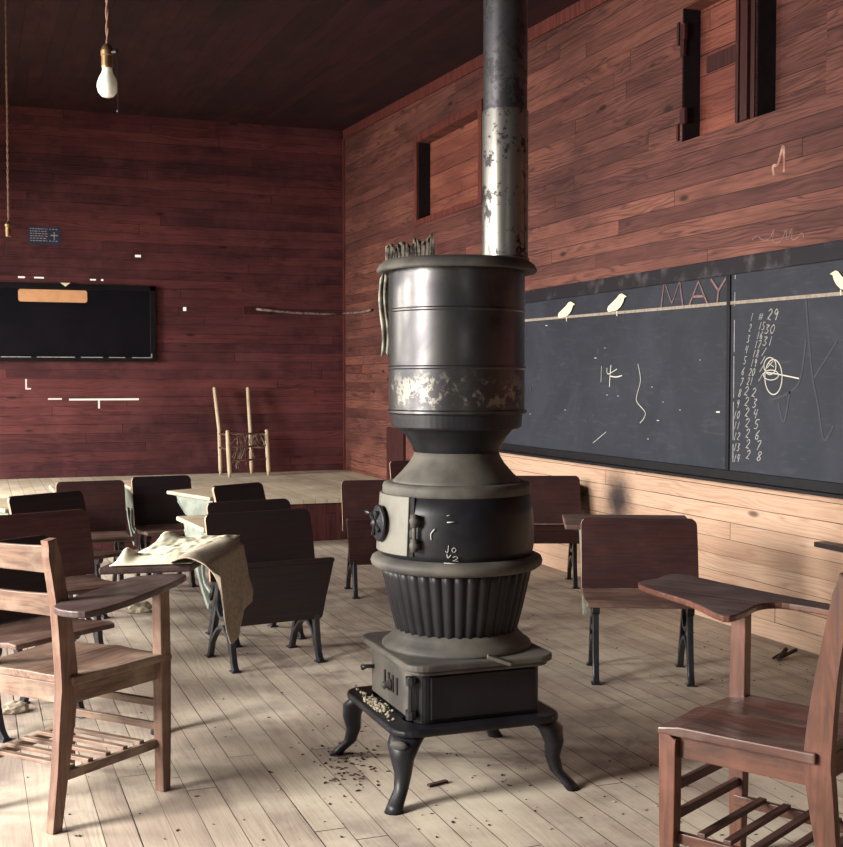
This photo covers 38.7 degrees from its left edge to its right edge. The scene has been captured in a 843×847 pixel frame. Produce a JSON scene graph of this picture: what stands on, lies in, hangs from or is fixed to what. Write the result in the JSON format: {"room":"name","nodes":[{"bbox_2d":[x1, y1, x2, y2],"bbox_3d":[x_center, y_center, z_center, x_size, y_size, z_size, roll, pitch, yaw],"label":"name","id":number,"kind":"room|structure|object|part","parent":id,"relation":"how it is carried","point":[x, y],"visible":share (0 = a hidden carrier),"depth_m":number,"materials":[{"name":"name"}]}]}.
{"room":"classroom","nodes":[
{"label":"classroom","id":0,"kind":"room"},
{"bbox_2d":[0,105,342,478],"bbox_3d":[-3.861,-1.141,11.821,6.670,4.050,0.012,-1,2,-20],"label":"wall","id":1,"kind":"structure","parent":0,"point":[222,219],"depth_m":12.34,"materials":[{"name":"wood"}]},
{"bbox_2d":[28,226,60,244],"bbox_3d":[-3.721,-1.852,11.838,0.304,0.179,0.005,-1,2,-20],"label":"card","id":2,"kind":"object","parent":1,"relation":"attached to","point":[37,235],"visible":1,"depth_m":11.84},
{"bbox_2d":[0,282,155,361],"bbox_3d":[-4.185,-0.993,11.669,3.154,0.767,0.054,-1,2,-20],"label":"board","id":3,"kind":"object","parent":1,"relation":"attached to","point":[116,323],"depth_m":11.96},
{"bbox_3d":[-3.644,-1.262,11.866,0.653,0.122,0.004,-1,2,-20],"label":"card strip","id":4,"kind":"part","parent":3,"relation":"part of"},
{"bbox_2d":[243,307,371,314],"bbox_3d":[-1.181,-1.168,12.279,1.092,0.082,1.004,-1,2,-20],"label":"conduit","id":5,"kind":"object","parent":1,"relation":"attached to","point":[246,310],"visible":1,"depth_m":12.62,"materials":[{"name":"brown metal"}]},
{"bbox_2d":[0,0,579,130],"bbox_3d":[-1.363,-2.657,5.137,6.710,0.617,14.350,-1,2,-20],"label":"ceiling","id":6,"kind":"structure","parent":0,"point":[315,64],"depth_m":9.41,"materials":[{"name":"wood"}]},
{"bbox_2d":[5,0,11,252],"bbox_3d":[-2.593,-1.929,7.507,0.150,1.714,0.150,-1,2,-20],"label":"cord","id":7,"kind":"object","parent":6,"relation":"hanging from","point":[8,232],"visible":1,"depth_m":7.51,"materials":[{"name":"brown fabric"}]},
{"bbox_3d":[-2.593,-2.014,7.504,0.014,1.506,0.014,-1,2,-20],"label":"cord","id":8,"kind":"part","parent":7,"relation":"part of","materials":[{"name":"fabric"}]},
{"bbox_2d":[5,221,11,236],"bbox_3d":[-2.593,-1.220,7.532,0.044,0.096,0.044,-1,2,-20],"label":"socket","id":9,"kind":"object","parent":7,"relation":"attached to","point":[8,232],"depth_m":7.52,"materials":[{"name":"gold metal"}]},
{"bbox_2d":[97,0,119,112],"bbox_3d":[-0.895,-1.681,3.397,0.060,1.595,0.060,-1,2,-20],"label":"light bulb","id":10,"kind":"object","parent":6,"relation":"hanging from","point":[107,84],"visible":1,"depth_m":3.41,"materials":[{"name":"white"}]},
{"bbox_2d":[100,43,113,68],"bbox_3d":[-0.896,-1.047,3.420,0.037,0.068,0.037,-1,2,-20],"label":"socket","id":11,"kind":"object","parent":10,"relation":"attached to","point":[107,52],"depth_m":3.41,"materials":[{"name":"gold metal"}]},
{"bbox_3d":[-0.896,-0.974,3.422,0.060,0.090,0.060,-1,2,-20],"label":"glass","id":12,"kind":"part","parent":10,"relation":"part of","materials":[{"name":"white"}]},
{"bbox_3d":[-0.896,-1.778,3.393,0.010,1.400,0.010,-1,2,-20],"label":"cord","id":13,"kind":"part","parent":10,"relation":"part of","materials":[{"name":"fabric"}]},
{"bbox_3d":[-0.869,-0.972,3.410,0.024,0.179,0.012,1,2,24],"label":"pull chain","id":14,"kind":"part","parent":10,"relation":"part of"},
{"bbox_2d":[0,539,842,846],"bbox_3d":[-1.381,1.161,5.267,6.670,0.080,14.350,-1,2,-20],"label":"floor","id":15,"kind":"structure","parent":0,"point":[614,720],"depth_m":4.26,"materials":[{"name":"wood"}]},
{"bbox_2d":[2,700,28,714],"bbox_3d":[-1.617,1.117,4.739,0.130,0.046,0.092,-1,2,-20],"label":"lump","id":16,"kind":"object","parent":15,"relation":"on","point":[11,707],"visible":0.95,"depth_m":4.72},
{"bbox_2d":[0,535,114,742],"bbox_3d":[-1.660,0.803,4.662,0.835,0.700,0.480,1,2,32],"label":"school desk","id":17,"kind":"object","parent":15,"relation":"on","point":[34,629],"visible":0.41,"depth_m":4.60,"materials":[{"name":"black wood"}]},
{"bbox_3d":[-1.669,0.820,4.448,0.400,0.683,0.044,1,2,32],"label":"iron frame","id":18,"kind":"part","parent":17,"relation":"part of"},
{"bbox_3d":[-1.609,0.607,4.622,0.093,0.305,0.480,1,2,32],"label":"backrest","id":19,"kind":"part","parent":17,"relation":"part of","materials":[{"name":"brown wood"}]},
{"bbox_3d":[-1.470,0.808,4.760,0.400,0.683,0.044,1,2,32],"label":"iron frame","id":20,"kind":"part","parent":17,"relation":"part of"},
{"bbox_3d":[-1.443,0.782,4.522,0.320,0.036,0.480,1,2,32],"label":"seat","id":21,"kind":"part","parent":17,"relation":"part of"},
{"bbox_2d":[0,509,116,652],"bbox_3d":[-1.820,0.767,5.661,0.500,0.700,0.835,-2,3,-42],"label":"school desk","id":22,"kind":"object","parent":15,"relation":"on","point":[71,528],"visible":0.37,"depth_m":5.66,"materials":[{"name":"brown wood"}]},
{"bbox_3d":[-1.780,0.571,5.610,0.500,0.305,0.093,-2,3,-42],"label":"backrest","id":23,"kind":"part","parent":22,"relation":"part of","materials":[{"name":"brown wood"}]},
{"bbox_3d":[-1.604,0.774,5.714,0.044,0.683,0.400,-2,3,-42],"label":"iron frame","id":24,"kind":"part","parent":22,"relation":"part of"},
{"bbox_3d":[-1.646,0.748,5.471,0.500,0.036,0.320,-2,3,-42],"label":"seat","id":25,"kind":"part","parent":22,"relation":"part of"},
{"bbox_2d":[0,490,122,618],"bbox_3d":[-2.085,0.733,6.616,0.835,0.700,0.480,2,3,36],"label":"school desk","id":26,"kind":"object","parent":15,"relation":"on","point":[65,500],"visible":0.19,"depth_m":6.57,"materials":[{"name":"black wood"}]},
{"bbox_3d":[-2.037,0.537,6.573,0.093,0.305,0.480,2,3,36],"label":"backrest","id":27,"kind":"part","parent":26,"relation":"part of","materials":[{"name":"brown wood"}]},
{"bbox_3d":[-1.889,0.739,6.701,0.400,0.683,0.044,2,3,36],"label":"iron frame","id":28,"kind":"part","parent":26,"relation":"part of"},
{"bbox_3d":[-1.879,0.712,6.462,0.320,0.036,0.480,2,3,36],"label":"seat","id":29,"kind":"part","parent":26,"relation":"part of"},
{"bbox_2d":[49,480,133,596],"bbox_3d":[-2.051,0.704,7.433,0.410,0.700,0.835,-1,2,-22],"label":"school desk","id":30,"kind":"object","parent":15,"relation":"on","point":[105,502],"visible":0.41,"depth_m":7.37,"materials":[{"name":"wood"}]},
{"bbox_3d":[-2.028,0.508,7.370,0.410,0.305,0.093,-1,2,-22],"label":"backrest","id":31,"kind":"part","parent":30,"relation":"part of","materials":[{"name":"brown wood"}]},
{"bbox_3d":[-1.953,0.686,7.194,0.410,0.036,0.320,-1,2,-22],"label":"seat","id":32,"kind":"part","parent":30,"relation":"part of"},
{"bbox_3d":[-1.871,0.714,7.391,0.044,0.683,0.400,-1,2,-22],"label":"iron frame","id":33,"kind":"part","parent":30,"relation":"part of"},
{"bbox_2d":[0,538,185,833],"bbox_3d":[-1.032,0.749,3.733,0.587,0.859,0.654,1,2,28],"label":"chair","id":34,"kind":"object","parent":15,"relation":"on","point":[64,671],"visible":1,"depth_m":3.61,"materials":[{"name":"brown wood"}]},
{"bbox_3d":[-1.215,0.389,3.522,0.330,0.083,0.052,1,2,28],"label":"rail","id":35,"kind":"part","parent":34,"relation":"part of","materials":[{"name":"brown wood"}]},
{"bbox_3d":[-1.202,0.525,3.549,0.330,0.070,0.049,1,2,28],"label":"rail","id":36,"kind":"part","parent":34,"relation":"part of","materials":[{"name":"brown wood"}]},
{"bbox_3d":[-1.180,0.791,3.600,0.330,0.058,0.020,1,2,28],"label":"seat rail","id":37,"kind":"part","parent":34,"relation":"part of","materials":[{"name":"brown wood"}]},
{"bbox_3d":[-1.050,0.758,3.492,0.028,0.859,0.114,1,2,28],"label":"leg","id":38,"kind":"part","parent":34,"relation":"part of","materials":[{"name":"brown wood"}]},
{"bbox_3d":[-1.188,0.950,4.025,0.036,0.432,0.048,1,2,28],"label":"leg","id":39,"kind":"part","parent":34,"relation":"part of","materials":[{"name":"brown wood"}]},
{"bbox_3d":[-1.088,0.742,3.771,0.453,0.028,0.412,1,2,28],"label":"seat","id":40,"kind":"part","parent":34,"relation":"part of","materials":[{"name":"brown wood"}]},
{"bbox_3d":[-0.935,0.788,3.679,0.020,0.058,0.351,1,2,33],"label":"seat rail","id":41,"kind":"part","parent":34,"relation":"part of","materials":[{"name":"brown wood"}]},
{"bbox_3d":[-0.828,0.847,3.826,0.036,0.651,0.050,1,2,28],"label":"leg","id":42,"kind":"part","parent":34,"relation":"part of","materials":[{"name":"brown wood"}]},
{"bbox_2d":[126,601,151,612],"bbox_3d":[-1.597,1.037,6.791,0.149,0.057,0.099,-1,2,-20],"label":"crumpled paper","id":43,"kind":"object","parent":15,"relation":"on","point":[144,606],"visible":0.95,"depth_m":6.76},
{"bbox_2d":[121,475,197,586],"bbox_3d":[-1.699,0.690,7.809,0.385,0.700,0.835,-1,2,-26],"label":"school desk","id":44,"kind":"object","parent":15,"relation":"on","point":[150,504],"visible":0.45,"depth_m":7.71,"materials":[{"name":"wood"}]},
{"bbox_3d":[-1.775,0.704,7.653,0.044,0.683,0.400,-1,2,-26],"label":"iron frame","id":45,"kind":"part","parent":44,"relation":"part of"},
{"bbox_3d":[-1.585,0.672,7.579,0.385,0.036,0.320,-1,2,-26],"label":"seat","id":46,"kind":"part","parent":44,"relation":"part of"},
{"bbox_3d":[-1.673,0.494,7.749,0.385,0.305,0.093,-1,2,-26],"label":"backrest","id":47,"kind":"part","parent":44,"relation":"part of","materials":[{"name":"brown wood"}]},
{"bbox_3d":[-1.528,0.700,7.775,0.044,0.683,0.400,-1,2,-26],"label":"iron frame","id":48,"kind":"part","parent":44,"relation":"part of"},
{"bbox_2d":[99,537,239,734],"bbox_3d":[-0.887,0.806,4.309,0.297,0.700,0.799,0,2,4],"label":"desk","id":49,"kind":"object","parent":15,"relation":"on","point":[155,569],"visible":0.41,"depth_m":3.95,"materials":[{"name":"brown wood"}]},
{"bbox_2d":[109,531,239,565],"bbox_3d":[-0.864,0.427,4.299,0.253,0.050,0.792,0,2,4],"label":"cloth","id":50,"kind":"object","parent":49,"relation":"on","point":[169,546],"visible":0.91,"depth_m":4.13,"materials":[{"name":"fabric"}]},
{"bbox_2d":[169,536,252,643],"bbox_3d":[-0.718,0.589,4.175,0.177,0.331,0.486,0,2,6],"label":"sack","id":51,"kind":"object","parent":50,"relation":"hanging from","point":[225,557],"visible":0.99,"depth_m":4.16,"materials":[{"name":"fabric"}]},
{"bbox_2d":[0,470,384,549],"bbox_3d":[-3.326,0.764,10.457,6.460,0.339,3.035,-1,2,-20],"label":"stage","id":52,"kind":"object","parent":15,"relation":"on","point":[317,492],"visible":0.22,"depth_m":10.77,"materials":[{"name":"wood"}]},
{"bbox_2d":[213,387,270,476],"bbox_3d":[-1.839,0.078,12.298,0.498,0.900,0.464,-1,2,-24],"label":"chair","id":53,"kind":"object","parent":52,"relation":"on","point":[227,433],"visible":1,"depth_m":12.23,"materials":[{"name":"brown wood"}]},
{"bbox_3d":[-2.106,0.075,12.367,0.121,0.900,0.050,1,3,35],"label":"post","id":54,"kind":"part","parent":53,"relation":"part of","materials":[{"name":"brown wood"}]},
{"bbox_3d":[-1.935,0.303,12.032,0.061,0.470,0.044,-1,2,-20],"label":"leg","id":55,"kind":"part","parent":53,"relation":"part of","materials":[{"name":"brown wood"}]},
{"bbox_3d":[-1.796,0.070,12.505,0.050,0.900,0.113,-2,3,-38],"label":"post","id":56,"kind":"part","parent":53,"relation":"part of","materials":[{"name":"brown wood"}]},
{"bbox_3d":[-1.570,0.295,12.243,0.061,0.470,0.044,-1,2,-20],"label":"leg","id":57,"kind":"part","parent":53,"relation":"part of","materials":[{"name":"brown wood"}]},
{"bbox_2d":[387,427,405,479],"bbox_3d":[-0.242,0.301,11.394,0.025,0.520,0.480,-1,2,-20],"label":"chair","id":58,"kind":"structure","parent":52,"relation":"on","point":[396,439],"depth_m":11.37,"materials":[{"name":"brown wood"}]},
{"bbox_2d":[167,482,265,600],"bbox_3d":[-1.122,0.712,7.212,0.834,0.700,0.380,2,3,41],"label":"school desk","id":59,"kind":"object","parent":15,"relation":"on","point":[194,501],"visible":0.15,"depth_m":7.18,"materials":[{"name":"black wood"}]},
{"bbox_3d":[-1.131,0.726,7.040,0.400,0.683,0.044,2,3,41],"label":"iron frame","id":60,"kind":"part","parent":59,"relation":"part of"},
{"bbox_3d":[-1.077,0.515,7.165,0.093,0.305,0.380,2,3,41],"label":"backrest","id":61,"kind":"part","parent":59,"relation":"part of","materials":[{"name":"brown wood"}]},
{"bbox_2d":[176,509,333,673],"bbox_3d":[-0.812,0.763,5.767,0.536,0.700,0.735,-1,2,-28],"label":"school desk","id":62,"kind":"object","parent":15,"relation":"on","point":[288,582],"visible":0.83,"depth_m":5.59,"materials":[{"name":"wood"}]},
{"bbox_3d":[-0.919,0.781,5.530,0.044,0.683,0.400,-1,2,-28],"label":"iron frame","id":63,"kind":"part","parent":62,"relation":"part of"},
{"bbox_3d":[-0.760,0.569,5.663,0.525,0.305,0.093,-1,2,-28],"label":"backrest","id":64,"kind":"part","parent":62,"relation":"part of","materials":[{"name":"brown wood"}]},
{"bbox_3d":[-0.661,0.778,5.489,0.535,0.280,0.086,-1,2,-28],"label":"folded seat","id":65,"kind":"part","parent":62,"relation":"part of","materials":[{"name":"brown wood"}]},
{"bbox_3d":[-0.555,0.774,5.728,0.044,0.683,0.400,-1,2,-28],"label":"iron frame","id":66,"kind":"part","parent":62,"relation":"part of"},
{"bbox_2d":[205,498,306,647],"bbox_3d":[-0.822,0.752,6.089,0.460,0.700,0.510,-1,2,-31],"label":"school desk","id":67,"kind":"object","parent":15,"relation":"on","point":[265,504],"visible":0.18,"depth_m":6.16,"materials":[{"name":"wood"}]},
{"bbox_3d":[-1.000,0.762,6.045,0.044,0.683,0.400,-1,2,-31],"label":"iron frame","id":68,"kind":"part","parent":67,"relation":"part of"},
{"bbox_3d":[-0.875,0.551,6.170,0.460,0.305,0.093,-1,2,-31],"label":"backrest","id":69,"kind":"part","parent":67,"relation":"part of","materials":[{"name":"brown wood"}]},
{"bbox_3d":[-0.702,0.756,6.228,0.044,0.683,0.400,-1,2,-31],"label":"iron frame","id":70,"kind":"part","parent":67,"relation":"part of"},
{"bbox_2d":[341,480,385,598],"bbox_3d":[-0.251,0.705,7.400,0.479,0.700,0.410,0,2,-11],"label":"school desk","id":71,"kind":"object","parent":15,"relation":"on","point":[357,496],"visible":0.48,"depth_m":7.37,"materials":[{"name":"wood"}]},
{"bbox_3d":[-0.428,0.715,7.369,0.044,0.683,0.400,0,2,-11],"label":"iron frame","id":72,"kind":"part","parent":71,"relation":"part of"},
{"bbox_3d":[-0.220,0.715,7.250,0.479,0.280,0.086,0,2,-11],"label":"folded seat","id":73,"kind":"part","parent":71,"relation":"part of","materials":[{"name":"brown wood"}]},
{"bbox_3d":[-0.261,0.505,7.444,0.470,0.305,0.093,0,2,-11],"label":"backrest","id":74,"kind":"part","parent":71,"relation":"part of","materials":[{"name":"brown wood"}]},
{"bbox_2d":[389,460,409,478],"bbox_3d":[0.002,0.640,9.190,0.440,0.700,0.510,-1,2,-16],"label":"school desk","id":75,"kind":"object","parent":15,"relation":"on","point":[396,467],"visible":0.03,"depth_m":9.24,"materials":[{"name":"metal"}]},
{"bbox_2d":[27,618,812,843],"bbox_3d":[0.013,1.111,5.475,3.551,0.005,4.446,-1,2,-20],"label":"litter","id":76,"kind":"object","parent":15,"relation":"on","point":[452,821],"visible":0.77,"depth_m":4.02,"materials":[{"name":"brown wood"}]},
{"bbox_2d":[427,779,447,786],"bbox_3d":[0.052,1.166,3.889,0.075,0.008,0.016,-2,3,-38],"label":"chip","id":77,"kind":"object","parent":15,"relation":"on","point":[444,781],"visible":1,"depth_m":3.88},
{"bbox_2d":[329,254,579,815],"bbox_3d":[0.093,0.312,3.999,0.661,1.708,0.661,-1,2,-20],"label":"stove","id":78,"kind":"object","parent":15,"relation":"on","point":[453,531],"visible":1,"depth_m":3.80,"materials":[{"name":"metal"}]},
{"bbox_3d":[-0.208,1.042,4.162,0.247,0.238,0.114,1,2,24],"label":"leg","id":79,"kind":"part","parent":78,"relation":"part of","materials":[{"name":"metal"}]},
{"bbox_2d":[354,684,394,720],"bbox_3d":[-0.158,0.924,3.990,0.062,0.009,0.455,-1,2,-20],"label":"crumbs","id":80,"kind":"object","parent":78,"relation":"on","point":[372,701],"visible":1,"depth_m":3.95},
{"bbox_2d":[378,273,388,356],"bbox_3d":[-0.121,-0.364,4.018,0.047,0.281,0.017,0,2,0],"label":"rag","id":81,"kind":"object","parent":78,"relation":"hanging from","point":[383,294],"visible":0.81,"depth_m":4.01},
{"bbox_3d":[-0.115,0.855,3.924,0.034,0.040,0.040,-1,2,-20],"label":"draft knob","id":82,"kind":"part","parent":78,"relation":"part of","materials":[{"name":"metal"}]},
{"bbox_3d":[-0.097,0.851,3.939,0.011,0.144,0.395,-1,2,-20],"label":"ash door","id":83,"kind":"part","parent":78,"relation":"part of","materials":[{"name":"metal"}]},
{"bbox_3d":[-0.100,0.323,3.937,0.080,0.188,0.301,-1,2,-20],"label":"fire door","id":84,"kind":"part","parent":78,"relation":"part of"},
{"bbox_3d":[-0.044,1.058,3.724,0.114,0.238,0.247,1,2,24],"label":"leg","id":85,"kind":"part","parent":78,"relation":"part of","materials":[{"name":"metal"}]},
{"bbox_2d":[386,233,434,259],"bbox_3d":[-0.037,-0.588,4.020,0.176,0.107,0.016,-1,2,-17],"label":"paper","id":86,"kind":"object","parent":78,"relation":"on","point":[403,249],"visible":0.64,"depth_m":4.02,"materials":[{"name":"paper"}]},
{"bbox_3d":[0.093,0.941,4.021,0.575,0.026,0.580,-1,2,-20],"label":"skirt plate","id":87,"kind":"part","parent":78,"relation":"part of","materials":[{"name":"metal"}]},
{"bbox_2d":[382,570,530,638],"bbox_3d":[0.117,0.579,4.017,0.509,0.235,0.511,-1,2,-20],"label":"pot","id":88,"kind":"object","parent":78,"relation":"on","point":[425,604],"depth_m":3.82,"materials":[{"name":"metal"}]},
{"bbox_3d":[0.108,0.753,4.010,0.505,0.037,0.540,-1,2,-20],"label":"plate","id":89,"kind":"part","parent":78,"relation":"part of","materials":[{"name":"metal"}]},
{"bbox_3d":[0.117,-0.519,3.978,0.532,0.044,0.532,-1,2,-20],"label":"lid","id":90,"kind":"part","parent":78,"relation":"part of","materials":[{"name":"metal"}]},
{"bbox_3d":[0.197,0.855,3.797,0.360,0.138,0.007,-1,2,-20],"label":"raised panel","id":91,"kind":"part","parent":78,"relation":"part of","materials":[{"name":"metal"}]},
{"bbox_3d":[0.231,1.036,4.326,0.114,0.238,0.247,1,2,24],"label":"leg","id":92,"kind":"part","parent":78,"relation":"part of","materials":[{"name":"metal"}]},
{"bbox_3d":[0.245,0.744,3.773,0.078,0.034,0.030,0,2,1],"label":"shaker handle","id":93,"kind":"part","parent":78,"relation":"part of","materials":[{"name":"metal"}]},
{"bbox_2d":[482,0,528,259],"bbox_3d":[0.285,-1.525,4.058,0.166,1.967,0.166,-1,2,-20],"label":"pipe","id":94,"kind":"object","parent":78,"relation":"on","point":[505,114],"visible":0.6,"depth_m":4.01,"materials":[{"name":"metal"}]},
{"bbox_3d":[0.395,1.052,3.888,0.247,0.238,0.114,1,2,24],"label":"leg","id":95,"kind":"part","parent":78,"relation":"part of","materials":[{"name":"metal"}]},
{"bbox_2d":[207,631,801,828],"bbox_3d":[0.301,1.119,5.269,2.547,0.005,4.047,-1,2,-20],"label":"crumbs","id":96,"kind":"object","parent":15,"relation":"on","point":[644,631],"visible":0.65,"depth_m":3.84,"materials":[{"name":"brown wood"}]},
{"bbox_2d":[517,476,580,588],"bbox_3d":[0.782,0.689,7.839,0.490,0.700,0.835,0,2,0],"label":"school desk","id":97,"kind":"object","parent":15,"relation":"on","point":[552,497],"visible":0.52,"depth_m":7.74,"materials":[{"name":"wood"}]},
{"bbox_3d":[0.782,0.493,7.772,0.490,0.305,0.093,0,2,0],"label":"backrest","id":98,"kind":"part","parent":97,"relation":"part of","materials":[{"name":"brown wood"}]},
{"bbox_3d":[0.782,0.700,7.582,0.490,0.090,0.320,0,2,0],"label":"seat","id":99,"kind":"part","parent":97,"relation":"part of","materials":[{"name":"brown wood"}]},
{"bbox_3d":[0.972,0.701,7.732,0.044,0.683,0.400,0,2,0],"label":"iron frame","id":100,"kind":"part","parent":97,"relation":"part of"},
{"bbox_2d":[562,514,698,686],"bbox_3d":[0.941,0.777,5.399,0.585,0.700,0.755,0,2,4],"label":"school desk","id":101,"kind":"object","parent":15,"relation":"on","point":[618,551],"visible":0.88,"depth_m":5.35,"materials":[{"name":"wood"}]},
{"bbox_3d":[0.768,0.787,5.346,0.044,0.683,0.400,0,2,4],"label":"iron frame","id":102,"kind":"part","parent":101,"relation":"part of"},
{"bbox_3d":[0.959,0.759,5.179,0.515,0.036,0.320,0,2,4],"label":"seat","id":103,"kind":"part","parent":101,"relation":"part of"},
{"bbox_3d":[0.974,0.580,5.370,0.515,0.305,0.093,0,2,4],"label":"backrest","id":104,"kind":"part","parent":101,"relation":"part of","materials":[{"name":"brown wood"}]},
{"bbox_3d":[1.172,0.788,5.314,0.044,0.683,0.400,0,2,4],"label":"iron frame","id":105,"kind":"part","parent":101,"relation":"part of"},
{"bbox_2d":[638,573,842,846],"bbox_3d":[0.881,0.760,3.259,0.864,0.872,0.718,2,3,41],"label":"chair","id":106,"kind":"object","parent":15,"relation":"on","point":[744,733],"visible":1,"depth_m":3.02,"materials":[{"name":"red wood"}]},
{"bbox_3d":[0.629,0.985,3.040,0.048,0.432,0.036,2,3,41],"label":"leg","id":107,"kind":"part","parent":106,"relation":"part of","materials":[{"name":"red wood"}]},
{"bbox_3d":[0.878,0.851,3.316,0.050,0.681,0.036,2,3,41],"label":"leg","id":108,"kind":"part","parent":106,"relation":"part of","materials":[{"name":"red wood"}]},
{"bbox_3d":[0.777,0.815,2.926,0.355,0.058,0.020,2,3,40],"label":"seat rail","id":109,"kind":"part","parent":106,"relation":"part of","materials":[{"name":"red wood"}]},
{"bbox_3d":[0.882,0.767,3.059,0.417,0.028,0.419,2,3,41],"label":"seat","id":110,"kind":"part","parent":106,"relation":"part of","materials":[{"name":"red wood"}]},
{"bbox_3d":[0.946,0.777,2.783,0.114,0.872,0.028,2,3,41],"label":"leg","id":111,"kind":"part","parent":106,"relation":"part of","materials":[{"name":"red wood"}]},
{"bbox_3d":[1.031,0.815,2.929,0.020,0.058,0.330,2,3,41],"label":"seat rail","id":112,"kind":"part","parent":106,"relation":"part of","materials":[{"name":"red wood"}]},
{"bbox_2d":[772,647,797,660],"bbox_3d":[1.707,1.085,5.661,0.143,0.043,0.066,-2,3,-39],"label":"wood splinters","id":113,"kind":"object","parent":15,"relation":"on","point":[783,653],"visible":1,"depth_m":5.65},
{"bbox_2d":[345,0,842,654],"bbox_3d":[1.703,-0.919,6.346,0.115,4.000,14.350,-1,2,-20],"label":"wall","id":114,"kind":"structure","parent":0,"point":[612,190],"depth_m":7.26,"materials":[{"name":"red wood"}]},
{"bbox_2d":[342,133,345,469],"bbox_3d":[-0.833,-1.306,12.926,0.020,3.620,0.030,-1,2,-20],"label":"trim","id":115,"kind":"structure","parent":114,"relation":"attached to","point":[343,140],"depth_m":12.93,"materials":[{"name":"red wood"}]},
{"bbox_2d":[419,143,429,218],"bbox_3d":[0.026,-2.174,10.792,0.110,0.688,0.005,-1,2,-20],"label":"trim","id":116,"kind":"structure","parent":114,"relation":"attached to","point":[424,148],"depth_m":10.79,"materials":[{"name":"wood"}]},
{"bbox_2d":[414,99,482,225],"bbox_3d":[0.206,-2.160,10.116,0.018,0.810,1.540,-1,2,-20],"label":"trim","id":117,"kind":"structure","parent":114,"relation":"attached to","point":[478,105],"depth_m":9.98,"materials":[{"name":"red wood"}]},
{"bbox_2d":[430,119,477,214],"bbox_3d":[0.332,-2.152,10.164,0.020,0.890,1.600,-1,2,-20],"label":"window","id":118,"kind":"structure","parent":114,"relation":"in","point":[454,156],"depth_m":10.26,"materials":[{"name":"wood"}]},
{"bbox_2d":[342,0,609,138],"bbox_3d":[1.639,-2.602,6.262,0.020,0.599,14.150,-1,2,-20],"label":"trim","id":119,"kind":"structure","parent":114,"relation":"attached to","point":[581,7],"depth_m":9.76,"materials":[{"name":"red wood"}]},
{"bbox_2d":[499,240,842,498],"bbox_3d":[1.306,-0.310,7.154,0.073,1.185,5.300,-1,2,-20],"label":"blackboard","id":120,"kind":"object","parent":114,"relation":"attached to","point":[727,370],"visible":0.98,"depth_m":6.61,"materials":[{"name":"stone"}]},
{"bbox_2d":[558,302,574,320],"bbox_3d":[0.974,-0.751,8.066,0.002,0.129,0.248,-1,2,-20],"label":"bird","id":121,"kind":"object","parent":120,"relation":"attached to","point":[566,310],"visible":1,"depth_m":8.06},
{"bbox_3d":[1.019,-0.328,8.008,0.014,1.100,3.500,-1,2,-20],"label":"slate panel","id":122,"kind":"part","parent":120,"relation":"part of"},
{"bbox_2d":[607,294,626,315],"bbox_3d":[1.210,-0.734,7.434,0.002,0.135,0.239,-1,2,-20],"label":"bird","id":123,"kind":"object","parent":120,"relation":"attached to","point":[616,304],"visible":1,"depth_m":7.44},
{"bbox_3d":[1.327,-0.857,7.143,0.028,0.090,5.300,-1,2,-20],"label":"rail","id":124,"kind":"part","parent":120,"relation":"part of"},
{"bbox_3d":[1.950,-0.238,5.515,0.017,1.100,1.775,-1,2,-20],"label":"slate panel","id":125,"kind":"part","parent":120,"relation":"part of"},
{"bbox_2d":[830,271,842,294],"bbox_3d":[1.927,-0.648,5.518,0.002,0.117,0.147,-1,2,-20],"label":"bird","id":126,"kind":"object","parent":120,"relation":"attached to","point":[838,279],"visible":1,"depth_m":5.53},
{"bbox_2d":[676,22,686,141],"bbox_3d":[1.469,-1.932,6.770,0.024,0.665,0.075,-1,2,-20],"label":"trim","id":127,"kind":"structure","parent":114,"relation":"attached to","point":[681,29],"depth_m":6.76,"materials":[{"name":"brown wood"}]},
{"bbox_2d":[682,9,700,141],"bbox_3d":[1.527,-1.963,6.784,0.110,0.743,0.005,-1,2,-20],"label":"trim","id":128,"kind":"structure","parent":114,"relation":"attached to","point":[691,61],"depth_m":6.78,"materials":[{"name":"wood"}]},
{"bbox_2d":[700,0,736,135],"bbox_3d":[1.674,-1.955,6.562,0.032,0.945,0.725,-1,2,-20],"label":"window","id":129,"kind":"structure","parent":114,"relation":"in","point":[718,20],"depth_m":6.64,"materials":[{"name":"wood"}]},
{"bbox_2d":[735,0,756,122],"bbox_3d":[1.669,-1.952,6.195,0.029,0.765,0.156,-1,2,-20],"label":"trim","id":130,"kind":"structure","parent":114,"relation":"attached to","point":[746,10],"depth_m":6.17,"materials":[{"name":"brown wood"}]},
{"bbox_2d":[757,0,775,116],"bbox_3d":[1.767,-1.940,6.143,0.110,0.743,0.005,-1,2,-20],"label":"trim","id":131,"kind":"structure","parent":114,"relation":"attached to","point":[766,27],"depth_m":6.14,"materials":[{"name":"wood"}]},
{"bbox_2d":[752,229,803,243],"bbox_3d":[1.775,-0.937,5.986,0.001,0.076,0.417,-1,2,-20],"label":"chalk scrawl","id":132,"kind":"object","parent":114,"relation":"attached to","point":[773,229],"visible":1,"depth_m":5.94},
{"bbox_2d":[772,145,784,174],"bbox_3d":[1.776,-1.311,5.969,0.001,0.141,0.105,-1,2,-20],"label":"smear","id":133,"kind":"object","parent":114,"relation":"attached to","point":[783,146],"visible":1,"depth_m":5.95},
{"bbox_2d":[775,0,826,110],"bbox_3d":[1.922,-1.931,5.916,0.020,0.945,0.740,-1,2,-20],"label":"window","id":134,"kind":"structure","parent":114,"relation":"in","point":[801,25],"depth_m":5.98,"materials":[{"name":"red wood"}]},
{"bbox_2d":[814,541,842,551],"bbox_3d":[1.944,0.576,5.503,0.060,0.024,0.370,-1,2,-20],"label":"wall rail","id":135,"kind":"object","parent":114,"relation":"attached to","point":[821,544],"visible":1,"depth_m":5.57,"materials":[{"name":"brown wood"}]}
]}

